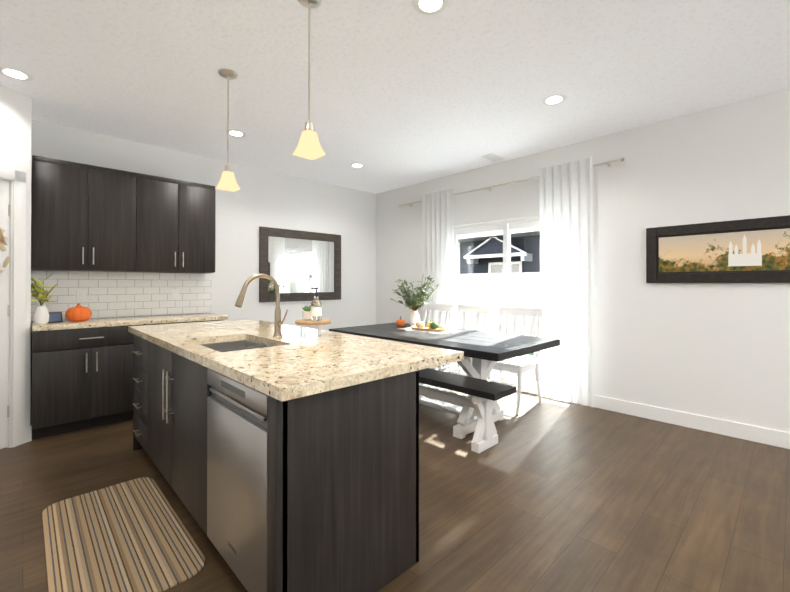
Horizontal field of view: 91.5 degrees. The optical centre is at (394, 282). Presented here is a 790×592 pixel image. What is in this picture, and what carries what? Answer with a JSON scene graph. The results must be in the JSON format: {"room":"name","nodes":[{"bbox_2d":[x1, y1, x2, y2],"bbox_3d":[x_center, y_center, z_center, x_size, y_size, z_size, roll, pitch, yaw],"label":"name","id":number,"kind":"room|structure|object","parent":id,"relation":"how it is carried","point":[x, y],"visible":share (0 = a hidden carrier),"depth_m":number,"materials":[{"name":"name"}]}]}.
{"room":"dining room","nodes":[
{"label":"dining room","id":0,"kind":"room"},
{"bbox_2d":[0,84,31,431],"bbox_3d":[-3.081,-0.111,2.386,0.110,2.750,1.445,0,0,8],"label":"wall","id":1,"kind":"structure","parent":0,"point":[15,126],"depth_m":3.04,"materials":[{"name":"white paint"}]},
{"bbox_2d":[0,228,9,273],"bbox_3d":[-2.949,-0.344,2.572,0.093,0.862,0.637,0,0,9],"label":"wreath","id":2,"kind":"object","parent":1,"relation":"hanging from","point":[3,239],"visible":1,"depth_m":2.85,"materials":[{"name":"brown"}]},
{"bbox_2d":[0,166,25,448],"bbox_3d":[-3.043,0.198,2.586,0.128,2.135,0.935,0,0,8],"label":"door frame","id":3,"kind":"structure","parent":1,"relation":"attached to","point":[12,308],"depth_m":2.96,"materials":[{"name":"white wood"}]},
{"bbox_2d":[30,120,375,422],"bbox_3d":[-2.255,-0.100,4.603,5.580,2.750,0.158,0,0,-44],"label":"wall","id":4,"kind":"structure","parent":0,"point":[254,203],"depth_m":4.71,"materials":[{"name":"white paint"}]},
{"bbox_2d":[76,290,85,302],"bbox_3d":[-3.039,0.136,3.730,0.070,0.120,0.007,0,0,-44],"label":"electrical outlet plate","id":5,"kind":"object","parent":4,"relation":"attached to","point":[80,296],"depth_m":3.73,"materials":[{"name":"white paint"}]},
{"bbox_2d":[31,155,138,271],"bbox_3d":[-2.910,-0.585,3.626,0.741,0.941,0.351,0,0,-44],"label":"upper cabinet","id":6,"kind":"object","parent":4,"relation":"attached to","point":[85,217],"depth_m":3.48,"materials":[{"name":"black wood"}]},
{"bbox_2d":[131,175,215,272],"bbox_3d":[-2.377,-0.582,4.140,0.741,0.941,0.351,0,0,-44],"label":"upper cabinet","id":7,"kind":"object","parent":4,"relation":"attached to","point":[177,217],"depth_m":4.00,"materials":[{"name":"black wood"}]},
{"bbox_2d":[172,289,178,299],"bbox_3d":[-2.449,0.138,4.299,0.070,0.120,0.007,0,0,-44],"label":"electrical outlet plate","id":8,"kind":"object","parent":4,"relation":"attached to","point":[175,292],"depth_m":4.30,"materials":[{"name":"white paint"}]},
{"bbox_2d":[259,226,340,301],"bbox_3d":[-1.286,-0.231,5.414,1.280,0.980,0.033,0,0,-44],"label":"mirror","id":9,"kind":"object","parent":4,"relation":"attached to","point":[297,265],"visible":0.98,"depth_m":5.36,"materials":[{"name":"brown wood"}]},
{"bbox_2d":[0,382,789,591],"bbox_3d":[0.741,1.320,1.489,5.580,0.120,8.810,0,0,-44],"label":"floor","id":10,"kind":"structure","parent":0,"point":[550,495],"depth_m":2.20,"materials":[{"name":"brown wood"}]},
{"bbox_2d":[31,325,142,439],"bbox_3d":[-2.815,0.830,3.521,0.741,0.880,0.626,0,0,-44],"label":"base cabinet","id":11,"kind":"object","parent":10,"relation":"on","point":[81,375],"depth_m":3.25,"materials":[{"name":"black wood"}]},
{"bbox_2d":[31,313,226,332],"bbox_3d":[-2.533,0.371,3.786,1.512,0.040,0.639,0,0,-44],"label":"countertop","id":12,"kind":"structure","parent":11,"relation":"on","point":[106,322],"depth_m":3.54,"materials":[{"name":"beige stone"}]},
{"bbox_2d":[31,274,56,324],"bbox_3d":[-2.971,0.136,3.192,0.273,0.423,0.249,0,0,-44],"label":"potted plant","id":13,"kind":"object","parent":12,"relation":"on","point":[41,315],"visible":0.81,"depth_m":3.17,"materials":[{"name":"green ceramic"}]},
{"bbox_2d":[48,312,62,322],"bbox_3d":[-2.970,0.304,3.352,0.051,0.090,0.110,0,0,26],"label":"framed picture","id":14,"kind":"object","parent":12,"relation":"on","point":[54,317],"visible":0.76,"depth_m":3.35,"materials":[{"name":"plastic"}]},
{"bbox_2d":[65,303,91,321],"bbox_3d":[-2.837,0.267,3.455,0.183,0.162,0.185,0,0,-44],"label":"pumpkin","id":15,"kind":"object","parent":12,"relation":"on","point":[78,312],"visible":1,"depth_m":3.40,"materials":[{"name":"orange ceramic"}]},
{"bbox_2d":[42,477,204,591],"bbox_3d":[-1.393,1.256,1.925,0.523,0.010,1.140,0,0,-44],"label":"rug","id":16,"kind":"object","parent":10,"relation":"on","point":[133,535],"visible":1,"depth_m":1.84,"materials":[{"name":"beige fabric"}]},
{"bbox_2d":[143,321,206,325],"bbox_3d":[-2.282,0.832,4.035,0.741,0.880,0.626,0,0,-44],"label":"base cabinet","id":17,"kind":"object","parent":10,"relation":"on","point":[175,321],"depth_m":3.82,"materials":[{"name":"black"}]},
{"bbox_2d":[128,331,418,591],"bbox_3d":[-0.948,0.819,2.318,0.724,0.890,2.295,0,0,-44],"label":"kitchen island","id":18,"kind":"object","parent":10,"relation":"on","point":[288,461],"depth_m":1.52,"materials":[{"name":"black wood"}]},
{"bbox_2d":[128,323,391,402],"bbox_3d":[-1.026,0.354,2.231,0.470,0.040,2.435,0,0,-44],"label":"island countertop","id":19,"kind":"structure","parent":18,"relation":"on","point":[291,371],"depth_m":1.59,"materials":[{"name":"beige stone"}]},
{"bbox_2d":[204,339,259,346],"bbox_3d":[-1.009,0.455,2.285,0.370,0.186,0.280,0,0,-44],"label":"sink","id":20,"kind":"object","parent":19,"relation":"in","point":[211,342],"depth_m":2.42,"materials":[{"name":"grey metal"}]},
{"bbox_2d":[235,273,287,337],"bbox_3d":[-0.783,0.140,2.258,0.293,0.386,0.096,0,0,-44],"label":"faucet","id":21,"kind":"object","parent":19,"relation":"on","point":[278,321],"visible":1,"depth_m":2.32,"materials":[{"name":"gold metal"}]},
{"bbox_2d":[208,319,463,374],"bbox_3d":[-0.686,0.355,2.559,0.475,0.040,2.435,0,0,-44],"label":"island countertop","id":22,"kind":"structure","parent":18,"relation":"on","point":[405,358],"depth_m":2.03,"materials":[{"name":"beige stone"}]},
{"bbox_2d":[295,319,331,336],"bbox_3d":[-0.512,0.286,2.419,0.224,0.096,0.224,0,0,-44],"label":"tray","id":23,"kind":"object","parent":22,"relation":"on","point":[301,322],"visible":0.92,"depth_m":2.35,"materials":[{"name":"brown paint"}]},
{"bbox_2d":[302,305,310,319],"bbox_3d":[-0.554,0.192,2.448,0.072,0.090,0.072,0,0,-44],"label":"succulent pot","id":24,"kind":"object","parent":23,"relation":"on","point":[306,313],"visible":0.88,"depth_m":2.42,"materials":[{"name":"white ceramic"}]},
{"bbox_2d":[311,288,321,320],"bbox_3d":[-0.488,0.134,2.386,0.068,0.204,0.066,0,0,-44],"label":"soap bottle","id":25,"kind":"object","parent":23,"relation":"on","point":[316,309],"visible":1,"depth_m":2.36,"materials":[{"name":"white plastic"}]},
{"bbox_2d":[423,303,453,385],"bbox_3d":[0.404,0.777,4.855,0.538,1.008,0.510,0,0,-44],"label":"chair","id":26,"kind":"object","parent":10,"relation":"on","point":[441,308],"visible":0.31,"depth_m":4.95,"materials":[{"name":"white paint"}]},
{"bbox_2d":[329,322,559,438],"bbox_3d":[0.369,0.885,3.765,1.020,0.772,2.060,0,0,-44],"label":"dining table","id":27,"kind":"object","parent":10,"relation":"on","point":[485,350],"visible":0.44,"depth_m":3.34,"materials":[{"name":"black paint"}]},
{"bbox_2d":[396,317,404,325],"bbox_3d":[0.062,0.443,4.402,0.108,0.117,0.112,0,0,-44],"label":"pumpkin","id":28,"kind":"object","parent":27,"relation":"on","point":[400,322],"visible":1,"depth_m":4.36,"materials":[{"name":"orange"}]},
{"bbox_2d":[390,274,438,325],"bbox_3d":[0.215,0.202,4.428,0.596,0.598,0.639,0,0,-44],"label":"vase","id":29,"kind":"object","parent":27,"relation":"on","point":[413,301],"visible":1,"depth_m":4.34,"materials":[{"name":"white ceramic"}]},
{"bbox_2d":[399,320,459,333],"bbox_3d":[0.345,0.448,4.022,0.320,0.102,0.600,0,0,-44],"label":"tray","id":30,"kind":"object","parent":27,"relation":"on","point":[430,327],"visible":1,"depth_m":3.92,"materials":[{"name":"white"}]},
{"bbox_2d":[436,304,493,394],"bbox_3d":[0.799,0.775,4.444,0.538,1.008,0.510,0,0,-44],"label":"chair","id":31,"kind":"object","parent":10,"relation":"on","point":[479,310],"visible":0.44,"depth_m":4.55,"materials":[{"name":"white paint"}]},
{"bbox_2d":[419,368,515,452],"bbox_3d":[0.145,1.034,3.535,0.310,0.472,1.940,0,0,-44],"label":"bench","id":32,"kind":"object","parent":10,"relation":"on","point":[486,394],"visible":0.44,"depth_m":2.97,"materials":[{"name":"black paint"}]},
{"bbox_2d":[488,306,542,414],"bbox_3d":[1.202,0.773,4.027,0.538,1.008,0.510,0,0,-44],"label":"chair","id":33,"kind":"object","parent":10,"relation":"on","point":[518,365],"visible":0.62,"depth_m":4.01,"materials":[{"name":"white paint"}]},
{"bbox_2d":[0,0,789,193],"bbox_3d":[0.741,-1.550,1.503,5.580,0.120,8.810,0,0,-44],"label":"ceiling","id":34,"kind":"structure","parent":0,"point":[403,93],"depth_m":2.72,"materials":[{"name":"white paint"}]},
{"bbox_2d":[0,66,32,80],"bbox_3d":[-2.698,-1.480,2.735,0.188,0.006,0.188,0,0,-44],"label":"recessed light","id":35,"kind":"object","parent":34,"relation":"in","point":[14,73],"visible":1,"depth_m":2.73,"materials":[{"name":"white paint"}]},
{"bbox_2d":[216,69,239,191],"bbox_3d":[-1.185,-1.074,2.734,0.136,0.820,0.136,0,0,-44],"label":"pendant light","id":36,"kind":"object","parent":34,"relation":"hanging from","point":[227,182],"visible":1,"depth_m":2.72,"materials":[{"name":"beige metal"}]},
{"bbox_2d":[226,130,245,136],"bbox_3d":[-1.575,-1.475,3.818,0.188,0.006,0.188,0,0,-44],"label":"recessed light","id":37,"kind":"object","parent":34,"relation":"in","point":[236,133],"visible":1,"depth_m":3.81,"materials":[{"name":"white paint"}]},
{"bbox_2d":[293,0,325,159],"bbox_3d":[-0.448,-1.077,2.014,0.136,0.820,0.136,0,0,-44],"label":"pendant light","id":38,"kind":"object","parent":34,"relation":"hanging from","point":[309,146],"visible":1,"depth_m":2.01,"materials":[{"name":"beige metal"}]},
{"bbox_2d":[350,163,364,167],"bbox_3d":[-0.475,-1.470,4.852,0.188,0.006,0.188,0,0,-44],"label":"recessed light","id":39,"kind":"object","parent":34,"relation":"in","point":[357,165],"visible":1,"depth_m":4.83,"materials":[{"name":"white paint"}]},
{"bbox_2d":[413,0,447,14],"bbox_3d":[0.189,-1.483,2.046,0.188,0.006,0.188,0,0,-44],"label":"recessed light","id":40,"kind":"object","parent":34,"relation":"in","point":[428,7],"visible":1,"depth_m":2.07,"materials":[{"name":"white paint"}]},
{"bbox_2d":[481,153,503,161],"bbox_3d":[1.153,-1.469,4.546,0.280,0.012,0.140,0,0,-44],"label":"ceiling vent","id":41,"kind":"object","parent":34,"relation":"in","point":[492,157],"visible":0.98,"depth_m":4.53,"materials":[{"name":"white metal"}]},
{"bbox_2d":[542,94,566,104],"bbox_3d":[1.290,-1.478,3.123,0.188,0.006,0.188,0,0,-44],"label":"recessed light","id":42,"kind":"object","parent":34,"relation":"in","point":[554,99],"visible":1,"depth_m":3.11,"materials":[{"name":"white paint"}]},
{"bbox_2d":[376,88,789,432],"bbox_3d":[2.744,-0.106,3.316,0.150,2.750,8.650,0,0,-44],"label":"wall","id":43,"kind":"structure","parent":0,"point":[718,350],"depth_m":3.49,"materials":[{"name":"white paint"}]},
{"bbox_2d":[453,215,540,391],"bbox_3d":[1.389,0.255,4.717,0.102,2.040,1.750,0,0,-44],"label":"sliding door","id":44,"kind":"structure","parent":43,"relation":"in","point":[506,227],"depth_m":4.73,"materials":[{"name":"white plastic"}]},
{"bbox_2d":[399,158,624,206],"bbox_3d":[1.149,-1.164,4.777,0.124,0.043,3.044,0,0,-44],"label":"curtain rod","id":45,"kind":"object","parent":43,"relation":"attached to","point":[608,163],"visible":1,"depth_m":4.50,"materials":[{"name":"silver metal"}]},
{"bbox_2d":[422,188,453,371],"bbox_3d":[0.582,0.003,5.231,0.065,2.480,0.536,0,0,-44],"label":"curtain","id":46,"kind":"object","parent":45,"relation":"hanging from","point":[437,233],"visible":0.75,"depth_m":5.21,"materials":[{"name":"white fabric"}]},
{"bbox_2d":[540,156,592,406],"bbox_3d":[1.769,-0.003,3.999,0.065,2.480,0.542,0,0,-44],"label":"curtain","id":47,"kind":"object","parent":45,"relation":"hanging from","point":[566,248],"visible":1,"depth_m":3.99,"materials":[{"name":"white fabric"}]},
{"bbox_2d":[516,388,537,394],"bbox_3d":[1.349,1.269,4.673,0.035,0.012,1.750,0,0,-44],"label":"sill","id":48,"kind":"structure","parent":43,"relation":"attached to","point":[529,391],"depth_m":4.46,"materials":[{"name":"white plastic"}]},
{"bbox_2d":[593,286,596,297],"bbox_3d":[2.030,0.102,3.940,0.010,0.120,0.070,0,0,-44],"label":"switch plate","id":49,"kind":"object","parent":43,"relation":"attached to","point":[594,292],"visible":0.56,"depth_m":3.93,"materials":[{"name":"white paint"}]},
{"bbox_2d":[593,395,789,448],"bbox_3d":[3.735,1.201,2.164,0.014,0.125,5.165,0,0,-44],"label":"baseboard","id":50,"kind":"structure","parent":43,"relation":"attached to","point":[772,437],"depth_m":3.32,"materials":[{"name":"white wood"}]},
{"bbox_2d":[646,215,789,282],"bbox_3d":[2.889,-0.253,3.033,0.034,0.510,1.560,0,0,-44],"label":"picture frame","id":51,"kind":"object","parent":43,"relation":"attached to","point":[755,250],"visible":1,"depth_m":3.20,"materials":[{"name":"brown wood"}]},
{"label":"outside","id":52,"kind":"structure","parent":0,"visible":0},
{"bbox_2d":[491,351,540,380],"bbox_3d":[8.997,1.500,15.416,25.640,0.150,22.000,0,0,-44],"label":"ground","id":53,"kind":"structure","parent":52,"point":[532,376],"depth_m":5.90,"materials":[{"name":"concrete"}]},
{"bbox_2d":[458,227,539,273],"bbox_3d":[7.129,-1.017,15.016,8.900,4.920,28.000,0,0,-44],"label":"house","id":54,"kind":"structure","parent":53,"relation":"on","point":[482,254],"depth_m":13.09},
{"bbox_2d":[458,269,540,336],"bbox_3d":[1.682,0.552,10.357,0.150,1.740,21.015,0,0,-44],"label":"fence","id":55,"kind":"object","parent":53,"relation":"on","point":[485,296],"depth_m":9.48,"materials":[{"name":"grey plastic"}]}
]}

